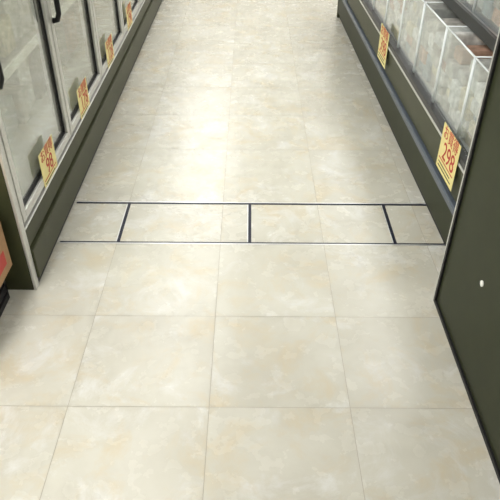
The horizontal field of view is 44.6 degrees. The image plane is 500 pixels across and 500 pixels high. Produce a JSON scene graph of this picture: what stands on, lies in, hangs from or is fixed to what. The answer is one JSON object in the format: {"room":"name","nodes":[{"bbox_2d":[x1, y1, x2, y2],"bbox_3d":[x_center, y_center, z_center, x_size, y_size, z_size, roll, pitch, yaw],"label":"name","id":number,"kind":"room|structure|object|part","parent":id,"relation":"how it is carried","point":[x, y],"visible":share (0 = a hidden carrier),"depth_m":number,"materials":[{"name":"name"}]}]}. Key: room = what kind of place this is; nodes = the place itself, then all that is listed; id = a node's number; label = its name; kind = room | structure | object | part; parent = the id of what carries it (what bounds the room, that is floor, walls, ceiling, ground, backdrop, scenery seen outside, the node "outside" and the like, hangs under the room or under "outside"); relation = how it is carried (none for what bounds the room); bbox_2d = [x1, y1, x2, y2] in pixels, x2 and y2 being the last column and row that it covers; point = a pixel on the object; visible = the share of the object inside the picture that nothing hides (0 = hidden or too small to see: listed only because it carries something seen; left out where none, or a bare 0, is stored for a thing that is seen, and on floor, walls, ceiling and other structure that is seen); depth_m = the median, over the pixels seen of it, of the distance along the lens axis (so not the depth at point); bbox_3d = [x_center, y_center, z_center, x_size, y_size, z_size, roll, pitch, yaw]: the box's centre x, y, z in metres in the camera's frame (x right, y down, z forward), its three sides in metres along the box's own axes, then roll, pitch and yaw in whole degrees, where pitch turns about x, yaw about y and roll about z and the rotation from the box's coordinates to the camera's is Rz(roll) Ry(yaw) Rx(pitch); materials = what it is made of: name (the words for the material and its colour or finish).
{"room":"supermarket aisle","nodes":[
{"label":"supermarket aisle","id":0,"kind":"room"},
{"bbox_2d":[0,0,499,499],"bbox_3d":[0.097,-1.361,4.473,5.400,0.002,11.200,0,37,0],"label":"floor","id":1,"kind":"structure","parent":0,"point":[233,298],"depth_m":2.37,"materials":[{"name":"tile"}]},
{"bbox_2d":[0,280,9,316],"bbox_3d":[-1.173,0.231,2.183,0.470,0.165,0.380,0,37,0],"label":"plastic crate","id":2,"kind":"object","parent":1,"relation":"on","point":[4,294],"visible":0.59,"depth_m":2.32,"materials":[{"name":"black plastic"}]},
{"bbox_2d":[0,223,11,287],"bbox_3d":[-1.118,0.057,2.065,0.456,0.256,0.360,0,37,0],"label":"cardboard box","id":3,"kind":"object","parent":2,"relation":"on","point":[5,260],"visible":1,"depth_m":2.20,"materials":[{"name":"brown cardboard"}]},
{"bbox_2d":[0,0,161,289],"bbox_3d":[-1.272,-2.390,4.039,0.946,2.150,5.641,0,37,0],"label":"refrigerator","id":4,"kind":"object","parent":1,"relation":"on","point":[48,48],"visible":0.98,"depth_m":2.87,"materials":[{"name":"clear glass"}]},
{"bbox_3d":[-1.295,-0.656,1.836,0.912,2.000,0.036,0,37,0],"label":"panel","id":5,"kind":"part","parent":4,"relation":"part of","materials":[{"name":"metal"}]},
{"bbox_2d":[38,135,57,187],"bbox_3d":[-0.849,-0.368,2.571,0.002,0.173,0.200,0,37,0],"label":"price sign","id":6,"kind":"object","parent":4,"relation":"attached to","point":[47,156],"visible":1,"depth_m":2.56,"materials":[{"name":"yellow paper"}]},
{"bbox_2d":[76,76,89,119],"bbox_3d":[-0.848,-0.768,3.108,0.002,0.173,0.200,0,37,0],"label":"price sign","id":7,"kind":"object","parent":4,"relation":"attached to","point":[82,92],"visible":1,"depth_m":3.10,"materials":[{"name":"yellow paper"}]},
{"bbox_3d":[-1.296,-1.702,4.552,0.912,0.103,5.570,0,37,0],"label":"kick rail","id":8,"kind":"part","parent":4,"relation":"part of","materials":[{"name":"black metal"}]},
{"bbox_2d":[105,34,113,67],"bbox_3d":[-0.847,-1.198,3.686,0.002,0.173,0.200,0,37,0],"label":"price sign","id":9,"kind":"object","parent":4,"relation":"attached to","point":[108,44],"visible":1,"depth_m":3.67,"materials":[{"name":"yellow paper"}]},
{"bbox_2d":[126,2,132,29],"bbox_3d":[-0.845,-1.634,4.271,0.002,0.173,0.200,0,37,0],"label":"price sign","id":10,"kind":"object","parent":4,"relation":"attached to","point":[128,8],"visible":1,"depth_m":4.26,"materials":[{"name":"yellow paper"}]},
{"bbox_2d":[337,0,499,245],"bbox_3d":[1.280,-1.755,3.383,0.972,1.950,3.770,0,37,-1],"label":"display case","id":11,"kind":"object","parent":1,"relation":"on","point":[440,52],"visible":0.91,"depth_m":2.88,"materials":[{"name":"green metal"}]},
{"bbox_2d":[377,24,388,68],"bbox_3d":[0.788,-1.212,3.609,0.002,0.203,0.230,0,37,-1],"label":"price sign","id":12,"kind":"object","parent":11,"relation":"attached to","point":[384,35],"visible":1,"depth_m":3.60,"materials":[{"name":"yellow paper"}]},
{"bbox_3d":[1.277,-1.141,3.815,0.968,0.050,3.730,0,37,-1],"label":"bumper rail","id":13,"kind":"part","parent":11,"relation":"part of","materials":[{"name":"grey plastic"}]},
{"bbox_3d":[1.276,-1.248,3.736,0.972,0.204,3.730,0,37,-1],"label":"panel","id":14,"kind":"part","parent":11,"relation":"part of","materials":[{"name":"metal"}]},
{"bbox_2d":[436,122,460,190],"bbox_3d":[0.813,-0.387,2.502,0.002,0.203,0.230,0,37,-1],"label":"price sign","id":15,"kind":"object","parent":11,"relation":"attached to","point":[450,148],"visible":1,"depth_m":2.49,"materials":[{"name":"yellow paper"}]},
{"bbox_2d":[442,0,498,51],"bbox_3d":[1.303,-1.633,3.450,0.825,0.045,3.730,0,37,-1],"label":"shelf","id":16,"kind":"object","parent":11,"relation":"attached to","point":[486,28],"depth_m":2.51,"materials":[{"name":"glass"}]},
{"bbox_2d":[433,28,499,483],"bbox_3d":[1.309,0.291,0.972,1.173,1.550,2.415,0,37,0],"label":"panel","id":17,"kind":"object","parent":1,"relation":"on","point":[466,297],"visible":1,"depth_m":1.92,"materials":[{"name":"metal"}]},
{"bbox_3d":[0.751,-0.405,1.942,0.053,1.500,0.030,0,37,0],"label":"edge trim","id":18,"kind":"part","parent":17,"relation":"part of","materials":[{"name":"metal"}]},
{"bbox_3d":[0.721,0.912,1.417,0.008,0.015,2.385,0,37,0],"label":"foot trim","id":19,"kind":"part","parent":17,"relation":"part of","materials":[{"name":"black rubber"}]}
]}

